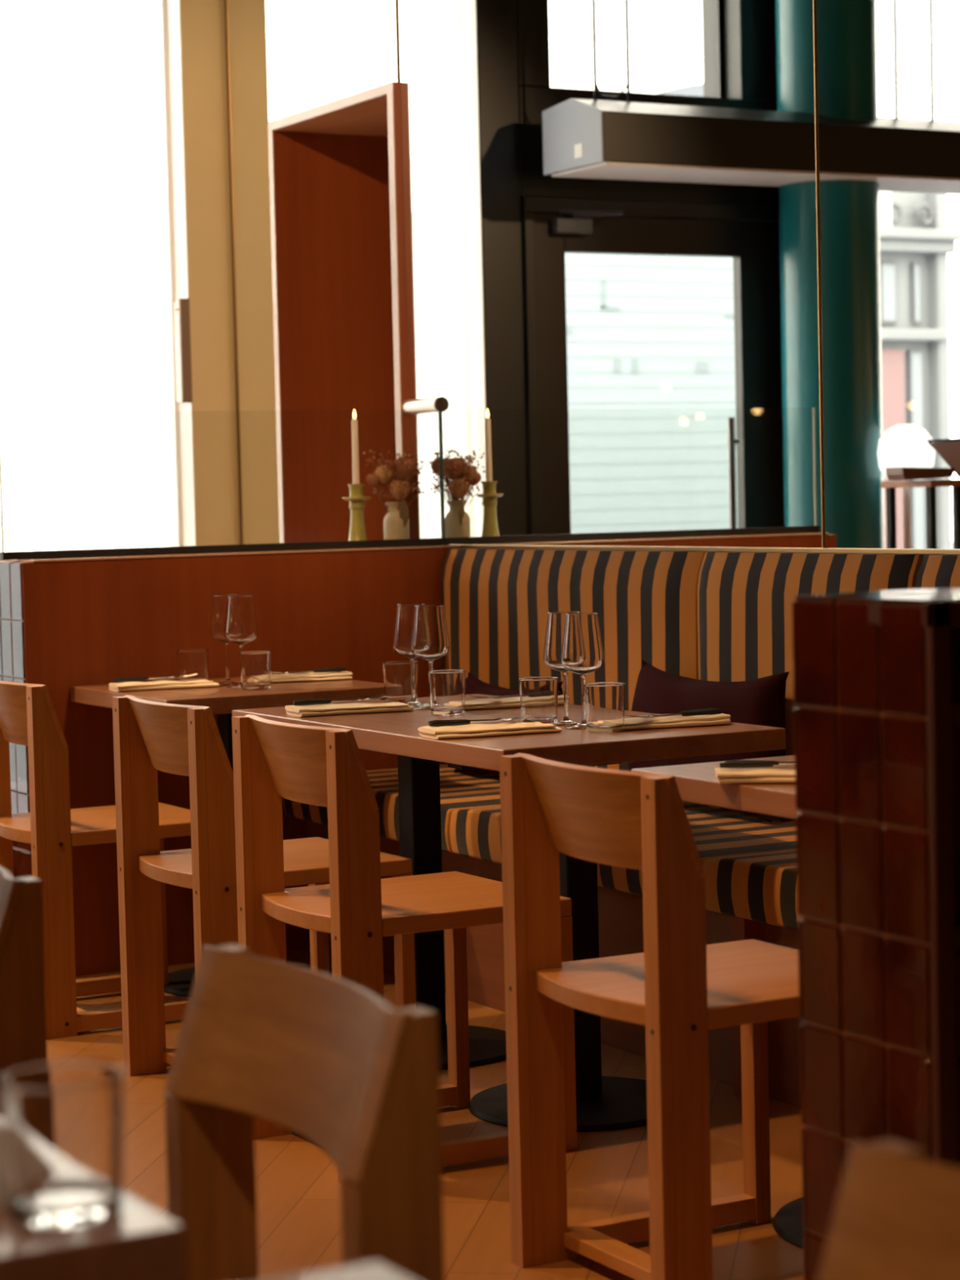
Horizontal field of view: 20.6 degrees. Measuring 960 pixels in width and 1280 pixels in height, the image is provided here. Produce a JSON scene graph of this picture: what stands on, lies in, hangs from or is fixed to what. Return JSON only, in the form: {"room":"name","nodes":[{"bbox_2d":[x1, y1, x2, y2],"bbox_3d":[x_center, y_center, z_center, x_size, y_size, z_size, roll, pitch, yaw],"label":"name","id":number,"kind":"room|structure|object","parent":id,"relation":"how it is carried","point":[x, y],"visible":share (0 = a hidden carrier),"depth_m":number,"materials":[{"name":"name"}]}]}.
{"room":"restaurant dining room","nodes":[
{"label":"restaurant dining room","id":0,"kind":"room"},
{"bbox_2d":[166,0,239,546],"bbox_3d":[-1.273,-0.973,8.504,0.952,3.500,0.250,-3,4,-29],"label":"wall","id":1,"kind":"structure","parent":0,"point":[196,28],"depth_m":8.57,"materials":[{"name":"beige paint"}]},
{"bbox_2d":[162,0,182,546],"bbox_3d":[-1.352,-1.095,8.467,0.785,2.850,0.050,-3,4,-29],"label":"window","id":2,"kind":"structure","parent":1,"relation":"in","point":[164,2],"depth_m":8.62,"materials":[{"name":"white paint"}]},
{"bbox_2d":[173,297,192,402],"bbox_3d":[-1.008,-0.940,8.642,0.033,0.335,0.239,-3,4,-29],"label":"door handle","id":3,"kind":"object","parent":1,"relation":"attached to","point":[181,316],"visible":0.66,"depth_m":8.54,"materials":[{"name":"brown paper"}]},
{"bbox_2d":[46,949,806,1279],"bbox_3d":[-1.389,1.176,2.224,7.800,0.100,11.270,-3,4,-29],"label":"floor","id":4,"kind":"structure","parent":0,"point":[299,1209],"depth_m":4.70,"materials":[{"name":"brown wood"}]},
{"bbox_2d":[0,866,47,1118],"bbox_3d":[-0.808,0.670,3.208,0.461,0.775,0.431,-3,4,-29],"label":"dining chair","id":5,"kind":"object","parent":4,"relation":"on","point":[23,1022],"visible":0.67,"depth_m":3.10,"materials":[{"name":"brown wood"}]},
{"bbox_2d":[0,1117,186,1279],"bbox_3d":[-0.747,0.742,2.095,0.620,0.750,1.225,-3,4,-29],"label":"dining table","id":6,"kind":"object","parent":4,"relation":"on","point":[140,1242],"visible":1,"depth_m":1.67,"materials":[{"name":"brown wood"}]},
{"bbox_2d":[0,1124,8,1208],"bbox_3d":[-0.371,0.328,1.785,0.154,0.089,0.128,-2,3,-3],"label":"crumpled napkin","id":7,"kind":"object","parent":6,"relation":"on","point":[4,1195],"visible":0.27,"depth_m":1.77,"materials":[{"name":"white fabric"}]},
{"bbox_2d":[0,1061,123,1227],"bbox_3d":[-0.271,0.328,1.722,0.080,0.092,0.080,-2,3,-19],"label":"tumbler","id":8,"kind":"object","parent":6,"relation":"on","point":[63,1121],"visible":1,"depth_m":1.69,"materials":[{"name":"clear glass"}]},
{"bbox_2d":[0,680,191,1039],"bbox_3d":[-0.905,0.487,6.291,0.480,0.808,0.449,-3,4,-29],"label":"dining chair","id":9,"kind":"object","parent":4,"relation":"on","point":[28,714],"visible":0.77,"depth_m":6.02,"materials":[{"name":"brown wood"}]},
{"bbox_2d":[70,673,385,996],"bbox_3d":[-0.610,0.489,6.654,0.627,0.750,0.649,-3,4,-29],"label":"dining table","id":10,"kind":"object","parent":4,"relation":"on","point":[222,700],"visible":0.26,"depth_m":6.47,"materials":[{"name":"brown wood"}]},
{"bbox_2d":[108,680,219,691],"bbox_3d":[-0.790,0.111,6.589,0.258,0.020,0.110,-3,3,-22],"label":"napkin","id":11,"kind":"object","parent":10,"relation":"on","point":[160,684],"visible":1,"depth_m":6.55,"materials":[{"name":"fabric"}]},
{"bbox_2d":[113,677,179,682],"bbox_3d":[-0.814,0.096,6.591,0.203,0.010,0.014,-3,3,-24],"label":"knife","id":12,"kind":"object","parent":11,"relation":"on","point":[125,679],"visible":1,"depth_m":6.57,"materials":[{"name":"metal"}]},
{"bbox_2d":[114,675,178,679],"bbox_3d":[-0.811,0.094,6.618,0.210,0.010,0.024,-3,3,-20],"label":"fork","id":13,"kind":"object","parent":11,"relation":"on","point":[171,676],"visible":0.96,"depth_m":6.61,"materials":[{"name":"silver metal"}]},
{"bbox_2d":[176,648,208,681],"bbox_3d":[-0.720,0.071,6.628,0.080,0.092,0.080,-4,4,-39],"label":"tumbler","id":14,"kind":"object","parent":10,"relation":"on","point":[193,664],"visible":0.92,"depth_m":6.60,"materials":[{"name":"clear glass"}]},
{"bbox_2d":[209,595,239,684],"bbox_3d":[-0.641,-0.001,6.686,0.085,0.225,0.085,-3,4,-29],"label":"wine glass","id":15,"kind":"object","parent":10,"relation":"on","point":[217,615],"visible":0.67,"depth_m":6.65,"materials":[{"name":"clear glass"}]},
{"bbox_2d":[209,595,238,643],"bbox_3d":[-0.642,-0.053,6.683,0.085,0.121,0.085,-3,4,-29],"label":"bowl","id":16,"kind":"object","parent":15,"relation":"on","point":[219,602],"depth_m":6.65,"materials":[{"name":"clear glass"}]},
{"bbox_2d":[223,595,257,688],"bbox_3d":[-0.594,0.004,6.570,0.085,0.225,0.085,-3,4,-29],"label":"wine glass","id":17,"kind":"object","parent":10,"relation":"on","point":[241,628],"visible":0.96,"depth_m":6.54,"materials":[{"name":"clear glass"}]},
{"bbox_2d":[223,595,257,644],"bbox_3d":[-0.595,-0.048,6.567,0.085,0.121,0.085,-3,4,-29],"label":"bowl","id":18,"kind":"object","parent":17,"relation":"on","point":[241,628],"depth_m":6.53,"materials":[{"name":"clear glass"}]},
{"bbox_2d":[239,650,271,690],"bbox_3d":[-0.549,0.075,6.471,0.080,0.092,0.080,-2,3,-19],"label":"tumbler","id":19,"kind":"object","parent":10,"relation":"on","point":[255,666],"visible":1,"depth_m":6.44,"materials":[{"name":"clear glass"}]},
{"bbox_2d":[271,671,352,683],"bbox_3d":[-0.462,0.094,6.749,0.258,0.021,0.108,-3,3,-21],"label":"napkin","id":20,"kind":"object","parent":10,"relation":"on","point":[331,675],"visible":0.76,"depth_m":6.72,"materials":[{"name":"fabric"}]},
{"bbox_2d":[271,667,346,674],"bbox_3d":[-0.444,0.080,6.720,0.210,0.010,0.024,-2,3,-19],"label":"fork","id":21,"kind":"object","parent":20,"relation":"on","point":[336,669],"visible":0.89,"depth_m":6.73,"materials":[{"name":"black rubber"}]},
{"bbox_2d":[271,666,346,673],"bbox_3d":[-0.439,0.078,6.747,0.203,0.010,0.013,-3,3,-23],"label":"knife","id":22,"kind":"object","parent":20,"relation":"on","point":[336,667],"visible":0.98,"depth_m":6.77,"materials":[{"name":"metal"}]},
{"bbox_2d":[0,545,459,976],"bbox_3d":[-0.684,0.298,7.196,1.279,1.076,0.379,-3,4,-29],"label":"wall","id":23,"kind":"structure","parent":4,"relation":"on","point":[65,623],"depth_m":6.89,"materials":[{"name":"brown wood"}]},
{"bbox_2d":[0,396,445,559],"bbox_3d":[-0.714,-0.446,7.168,1.290,0.414,0.204,-3,4,-29],"label":"glass screen","id":24,"kind":"object","parent":23,"relation":"on","point":[430,405],"visible":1,"depth_m":7.13,"materials":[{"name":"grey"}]},
{"bbox_2d":[342,484,371,541],"bbox_3d":[-0.344,-0.349,7.403,0.081,0.176,0.081,-3,4,-29],"label":"candlestick","id":25,"kind":"object","parent":23,"relation":"on","point":[357,530],"visible":0.9,"depth_m":7.38,"materials":[{"name":"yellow ceramic"}]},
{"bbox_2d":[351,409,359,484],"bbox_3d":[-0.349,-0.537,7.393,0.020,0.219,0.020,-3,4,-29],"label":"taper candle","id":26,"kind":"object","parent":25,"relation":"in","point":[354,421],"visible":1,"depth_m":7.38,"materials":[{"name":"beige wax"}]},
{"bbox_2d":[342,484,371,501],"bbox_3d":[-0.346,-0.413,7.399,0.081,0.048,0.081,-3,4,-29],"label":"cup","id":27,"kind":"object","parent":25,"relation":"on","point":[356,491],"depth_m":7.38,"materials":[{"name":"yellow ceramic"}]},
{"bbox_2d":[383,501,409,539],"bbox_3d":[-0.236,-0.328,7.447,0.072,0.124,0.072,-3,4,-29],"label":"bud vase","id":28,"kind":"object","parent":23,"relation":"on","point":[393,526],"visible":0.8,"depth_m":7.42,"materials":[{"name":"beige ceramic"}]},
{"bbox_2d":[362,449,424,528],"bbox_3d":[-0.238,-0.412,7.441,0.170,0.248,0.177,-3,4,-29],"label":"bouquet","id":29,"kind":"object","parent":28,"relation":"in","point":[404,468],"visible":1,"depth_m":7.41,"materials":[{"name":"brown plant"}]},
{"bbox_2d":[111,694,416,1075],"bbox_3d":[-0.456,0.518,5.531,0.480,0.808,0.449,-3,4,-29],"label":"dining chair","id":30,"kind":"object","parent":4,"relation":"on","point":[149,737],"visible":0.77,"depth_m":5.50,"materials":[{"name":"brown wood"}]},
{"bbox_2d":[164,943,444,1279],"bbox_3d":[-0.328,0.705,2.351,0.461,0.775,0.431,-3,4,-29],"label":"dining chair","id":31,"kind":"object","parent":4,"relation":"on","point":[319,1056],"visible":1,"depth_m":2.44,"materials":[{"name":"brown wood"}]},
{"bbox_2d":[274,1261,413,1279],"bbox_3d":[-0.106,0.775,1.208,0.520,0.750,0.680,-3,4,-29],"label":"dining table","id":32,"kind":"object","parent":4,"relation":"on","point":[375,1270],"visible":1,"depth_m":1.58,"materials":[{"name":"brown wood"}]},
{"bbox_2d":[231,714,577,1183],"bbox_3d":[-0.147,0.543,4.947,0.480,0.808,0.449,-3,4,-29],"label":"dining chair","id":33,"kind":"object","parent":4,"relation":"on","point":[273,760],"visible":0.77,"depth_m":4.86,"materials":[{"name":"brown wood"}]},
{"bbox_2d":[231,693,785,1131],"bbox_3d":[0.029,0.537,5.503,0.627,0.750,1.224,-3,4,-29],"label":"dining table","id":34,"kind":"object","parent":4,"relation":"on","point":[603,1103],"visible":0.39,"depth_m":5.20,"materials":[{"name":"brown wood"}]},
{"bbox_2d":[284,702,413,716],"bbox_3d":[-0.283,0.147,5.705,0.258,0.020,0.108,-3,3,-23],"label":"napkin","id":35,"kind":"object","parent":34,"relation":"on","point":[355,708],"visible":1,"depth_m":5.67,"materials":[{"name":"fabric"}]},
{"bbox_2d":[293,698,380,705],"bbox_3d":[-0.307,0.132,5.707,0.203,0.010,0.014,-3,3,-25],"label":"knife","id":36,"kind":"object","parent":35,"relation":"on","point":[304,702],"visible":1,"depth_m":5.68,"materials":[{"name":"black rubber"}]},
{"bbox_2d":[293,695,386,702],"bbox_3d":[-0.304,0.131,5.734,0.210,0.010,0.024,-3,3,-21],"label":"fork","id":37,"kind":"object","parent":35,"relation":"on","point":[380,696],"visible":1,"depth_m":5.74,"materials":[{"name":"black metal"}]},
{"bbox_2d":[382,661,417,703],"bbox_3d":[-0.178,0.096,5.940,0.080,0.092,0.080,-4,4,-39],"label":"tumbler","id":38,"kind":"object","parent":34,"relation":"on","point":[397,674],"visible":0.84,"depth_m":5.91,"materials":[{"name":"clear glass"}]},
{"bbox_2d":[392,603,428,706],"bbox_3d":[-0.150,0.033,5.859,0.085,0.225,0.085,-3,4,-29],"label":"wine glass","id":39,"kind":"object","parent":34,"relation":"on","point":[403,625],"visible":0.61,"depth_m":5.83,"materials":[{"name":"clear glass"}]},
{"bbox_2d":[392,603,425,657],"bbox_3d":[-0.151,-0.019,5.856,0.085,0.121,0.085,-3,4,-29],"label":"bowl","id":40,"kind":"object","parent":39,"relation":"on","point":[403,625],"depth_m":5.82,"materials":[{"name":"clear glass"}]},
{"bbox_2d":[410,604,449,710],"bbox_3d":[-0.107,0.037,5.759,0.085,0.225,0.085,-3,4,-29],"label":"wine glass","id":41,"kind":"object","parent":34,"relation":"on","point":[430,641],"visible":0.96,"depth_m":5.72,"materials":[{"name":"clear glass"}]},
{"bbox_2d":[410,604,449,660],"bbox_3d":[-0.109,-0.015,5.757,0.085,0.121,0.085,-3,4,-29],"label":"bowl","id":42,"kind":"object","parent":41,"relation":"on","point":[430,641],"depth_m":5.72,"materials":[{"name":"clear glass"}]},
{"bbox_2d":[427,669,465,715],"bbox_3d":[-0.069,0.111,5.604,0.080,0.092,0.080,-4,4,-39],"label":"tumbler","id":43,"kind":"object","parent":34,"relation":"on","point":[446,686],"visible":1,"depth_m":5.57,"materials":[{"name":"clear glass"}]},
{"bbox_2d":[417,721,561,738],"bbox_3d":[0.019,0.172,5.110,0.258,0.021,0.108,-3,3,-23],"label":"napkin","id":44,"kind":"object","parent":34,"relation":"on","point":[515,727],"visible":1,"depth_m":5.07,"materials":[{"name":"fabric"}]},
{"bbox_2d":[428,719,524,726],"bbox_3d":[-0.004,0.157,5.109,0.203,0.010,0.014,-3,3,-25],"label":"knife","id":45,"kind":"object","parent":44,"relation":"on","point":[441,723],"visible":1,"depth_m":5.09,"materials":[{"name":"black metal"}]},
{"bbox_2d":[427,714,531,724],"bbox_3d":[-0.001,0.156,5.136,0.210,0.010,0.024,-3,3,-21],"label":"fork","id":46,"kind":"object","parent":44,"relation":"on","point":[526,715],"visible":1,"depth_m":5.14,"materials":[{"name":"black rubber"}]},
{"bbox_2d":[465,694,568,710],"bbox_3d":[0.058,0.136,5.771,0.258,0.020,0.110,-3,3,-22],"label":"napkin","id":47,"kind":"object","parent":34,"relation":"on","point":[477,704],"visible":0.51,"depth_m":5.72,"materials":[{"name":"fabric"}]},
{"bbox_2d":[469,691,560,699],"bbox_3d":[0.078,0.121,5.740,0.210,0.010,0.024,-3,3,-20],"label":"fork","id":48,"kind":"object","parent":47,"relation":"on","point":[558,692],"visible":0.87,"depth_m":5.73,"materials":[{"name":"black rubber"}]},
{"bbox_2d":[518,676,558,723],"bbox_3d":[0.119,0.122,5.323,0.080,0.092,0.080,-2,3,-19],"label":"tumbler","id":49,"kind":"object","parent":34,"relation":"on","point":[538,695],"visible":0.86,"depth_m":5.29,"materials":[{"name":"clear glass"}]},
{"bbox_2d":[543,611,580,726],"bbox_3d":[0.170,0.057,5.280,0.085,0.225,0.085,-3,4,-29],"label":"wine glass","id":50,"kind":"object","parent":34,"relation":"on","point":[555,620],"visible":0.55,"depth_m":5.25,"materials":[{"name":"clear glass"}]},
{"bbox_2d":[543,611,579,672],"bbox_3d":[0.169,0.005,5.277,0.085,0.121,0.085,-3,4,-29],"label":"bowl","id":51,"kind":"object","parent":50,"relation":"on","point":[555,620],"depth_m":5.25,"materials":[{"name":"clear glass"}]},
{"bbox_2d":[560,613,604,729],"bbox_3d":[0.202,0.060,5.199,0.085,0.225,0.085,-3,4,-29],"label":"wine glass","id":52,"kind":"object","parent":34,"relation":"on","point":[582,649],"visible":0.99,"depth_m":5.17,"materials":[{"name":"clear glass"}]},
{"bbox_2d":[560,613,604,675],"bbox_3d":[0.201,0.008,5.196,0.085,0.121,0.085,-3,4,-29],"label":"bowl","id":53,"kind":"object","parent":52,"relation":"on","point":[582,649],"depth_m":5.16,"materials":[{"name":"clear glass"}]},
{"bbox_2d":[583,681,625,732],"bbox_3d":[0.242,0.130,5.121,0.080,0.092,0.080,-4,4,-39],"label":"tumbler","id":54,"kind":"object","parent":34,"relation":"on","point":[604,701],"visible":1,"depth_m":5.09,"materials":[{"name":"clear glass"}]},
{"bbox_2d":[623,713,730,729],"bbox_3d":[0.356,0.160,5.193,0.258,0.020,0.110,-3,3,-22],"label":"napkin","id":55,"kind":"object","parent":34,"relation":"on","point":[630,723],"visible":0.77,"depth_m":5.16,"materials":[{"name":"fabric"}]},
{"bbox_2d":[624,709,721,718],"bbox_3d":[0.375,0.145,5.163,0.210,0.010,0.024,-3,3,-20],"label":"fork","id":56,"kind":"object","parent":55,"relation":"on","point":[710,712],"visible":1,"depth_m":5.17,"materials":[{"name":"black rubber"}]},
{"bbox_2d":[627,708,719,717],"bbox_3d":[0.379,0.144,5.190,0.203,0.010,0.014,-3,3,-24],"label":"knife","id":57,"kind":"object","parent":55,"relation":"on","point":[704,708],"visible":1,"depth_m":5.20,"materials":[{"name":"black rubber"}]},
{"bbox_2d":[306,820,804,1107],"bbox_3d":[0.684,0.713,5.519,0.541,0.365,3.913,-3,4,-29],"label":"bench base","id":58,"kind":"object","parent":4,"relation":"on","point":[620,913],"visible":0.14,"depth_m":5.71,"materials":[{"name":"brown wood"}]},
{"bbox_2d":[282,797,328,825],"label":"seat cushion","id":59,"kind":"object","parent":58,"relation":"on","point":[317,814],"depth_m":6.94,"materials":[{"name":"fabric"}]},
{"bbox_2d":[365,768,399,840],"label":"seat cushion","id":60,"kind":"object","parent":58,"relation":"on","point":[384,783],"depth_m":6.56,"materials":[{"name":"fabric"}]},
{"bbox_2d":[439,764,500,853],"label":"seat cushion","id":61,"kind":"object","parent":58,"relation":"on","point":[460,791],"depth_m":6.49,"materials":[{"name":"fabric"}]},
{"bbox_2d":[453,671,563,774],"bbox_3d":[0.068,0.226,6.769,0.155,0.266,0.501,-3,4,-27],"label":"throw pillow","id":62,"kind":"object","parent":61,"relation":"on","point":[473,685],"visible":0.13,"depth_m":6.83,"materials":[{"name":"red fabric"}]},
{"bbox_2d":[449,805,502,864],"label":"seat cushion","id":63,"kind":"object","parent":58,"relation":"on","point":[474,833],"depth_m":6.13,"materials":[{"name":"fabric"}]},
{"bbox_2d":[441,548,715,804],"bbox_3d":[0.224,0.104,6.754,0.099,0.668,1.258,-3,4,-29],"label":"banquette backrest","id":64,"kind":"object","parent":58,"relation":"on","point":[497,602],"visible":0.45,"depth_m":6.64,"materials":[{"name":"fabric"}]},
{"bbox_2d":[596,862,642,895],"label":"seat cushion","id":65,"kind":"object","parent":58,"relation":"on","point":[620,878],"depth_m":5.58,"materials":[{"name":"fabric"}]},
{"bbox_2d":[682,801,796,866],"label":"seat cushion","id":66,"kind":"object","parent":58,"relation":"on","point":[717,833],"depth_m":5.62,"materials":[{"name":"fabric"}]},
{"bbox_2d":[627,659,789,822],"bbox_3d":[0.508,0.221,5.994,0.159,0.326,0.601,-3,4,-27],"label":"throw pillow","id":67,"kind":"object","parent":66,"relation":"on","point":[761,701],"visible":0.42,"depth_m":5.88,"materials":[{"name":"red fabric"}]},
{"bbox_2d":[702,849,803,930],"bbox_3d":[0.909,0.496,4.961,0.473,0.115,1.072,-3,4,-29],"label":"seat cushion","id":68,"kind":"object","parent":58,"relation":"on","point":[762,887],"visible":0.3,"depth_m":5.17,"materials":[{"name":"fabric"}]},
{"bbox_2d":[697,551,923,810],"bbox_3d":[0.725,0.142,5.847,0.096,0.668,0.799,-3,4,-29],"label":"banquette backrest","id":69,"kind":"object","parent":58,"relation":"on","point":[744,599],"visible":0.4,"depth_m":5.90,"materials":[{"name":"fabric"}]},
{"bbox_2d":[915,554,959,589],"bbox_3d":[1.167,0.175,5.053,0.100,0.668,1.004,-3,4,-29],"label":"cushion","id":70,"kind":"object","parent":58,"relation":"on","point":[935,571],"visible":0.23,"depth_m":5.39,"materials":[{"name":"fabric"}]},
{"bbox_2d":[499,752,804,1279],"bbox_3d":[0.353,0.579,4.073,0.480,0.808,0.449,-3,4,-29],"label":"dining chair","id":71,"kind":"object","parent":4,"relation":"on","point":[682,987],"visible":0.95,"depth_m":4.01,"materials":[{"name":"brown wood"}]},
{"bbox_2d":[631,755,808,1248],"bbox_3d":[0.693,0.587,4.305,0.627,0.750,0.652,-3,4,-29],"label":"dining table","id":72,"kind":"object","parent":4,"relation":"on","point":[697,783],"visible":0.12,"depth_m":4.22,"materials":[{"name":"brown wood"}]},
{"bbox_2d":[714,768,795,783],"bbox_3d":[0.502,0.212,4.176,0.258,0.020,0.110,-1,3,3],"label":"napkin","id":73,"kind":"object","parent":72,"relation":"on","point":[724,775],"visible":0.44,"depth_m":4.14,"materials":[{"name":"fabric"}]},
{"bbox_2d":[720,761,795,768],"bbox_3d":[0.482,0.196,4.186,0.203,0.010,0.014,-1,3,0],"label":"knife","id":74,"kind":"object","parent":73,"relation":"on","point":[729,764],"visible":0.85,"depth_m":4.18,"materials":[{"name":"black rubber"}]},
{"bbox_2d":[724,760,795,764],"bbox_3d":[0.496,0.195,4.209,0.210,0.010,0.024,-1,3,4],"label":"fork","id":75,"kind":"object","parent":73,"relation":"on","point":[775,762],"visible":0.22,"depth_m":4.21,"materials":[{"name":"black metal"}]},
{"bbox_2d":[791,587,959,1279],"bbox_3d":[0.911,0.470,3.241,1.088,1.089,0.257,-3,4,-29],"label":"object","id":76,"kind":"object","parent":4,"relation":"on","point":[877,673],"visible":0.88,"depth_m":2.95,"materials":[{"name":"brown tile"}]},
{"bbox_2d":[817,1138,959,1279],"bbox_3d":[0.193,0.739,1.505,0.461,0.775,0.431,-3,4,-29],"label":"dining chair","id":77,"kind":"object","parent":4,"relation":"on","point":[896,1216],"visible":1,"depth_m":1.72,"materials":[{"name":"brown wood"}]},
{"bbox_3d":[1.872,-0.803,4.008,0.188,3.500,11.170,-3,4,-29],"label":"wall","id":78,"kind":"structure","parent":0,"visible":0},
{"bbox_2d":[224,0,400,544],"bbox_3d":[-0.508,-1.113,8.069,0.012,3.190,1.201,-3,4,-29],"label":"mirror panel","id":79,"kind":"object","parent":78,"relation":"attached to","point":[286,57],"depth_m":8.38,"materials":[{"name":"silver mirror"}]},
{"bbox_2d":[267,81,412,542],"bbox_3d":[-0.175,-0.420,8.073,0.576,2.390,0.852,-3,4,-29],"label":"portal","id":80,"kind":"object","parent":78,"relation":"attached to","point":[336,173],"visible":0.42,"depth_m":8.32,"materials":[{"name":"brown wood"}]},
{"bbox_2d":[398,0,824,547],"bbox_3d":[0.257,-1.444,6.652,0.012,2.412,1.975,-3,4,-29],"label":"mirror panel","id":81,"kind":"object","parent":78,"relation":"attached to","point":[610,206],"depth_m":6.56,"materials":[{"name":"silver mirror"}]},
{"bbox_2d":[442,544,959,554],"bbox_3d":[0.964,-0.183,5.486,0.018,0.012,4.790,-3,4,-29],"label":"strip","id":82,"kind":"object","parent":78,"relation":"attached to","point":[924,551],"visible":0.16,"depth_m":6.16,"materials":[{"name":"brown wood"}]},
{"bbox_2d":[815,0,959,549],"bbox_3d":[1.420,-1.357,4.560,0.008,2.412,2.813,-3,4,-29],"label":"mirror panel","id":83,"kind":"object","parent":78,"relation":"attached to","point":[888,71],"visible":1,"depth_m":5.60,"materials":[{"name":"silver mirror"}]},
{"bbox_3d":[-4.255,-0.812,6.856,7.451,3.500,0.250,-3,4,-29],"label":"wall","id":84,"kind":"structure","parent":0,"visible":0},
{"bbox_2d":[0,0,178,551],"bbox_3d":[-1.331,-1.093,8.393,0.770,2.834,0.051,-3,4,-29],"label":"window","id":85,"kind":"structure","parent":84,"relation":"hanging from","point":[86,314],"depth_m":8.43,"materials":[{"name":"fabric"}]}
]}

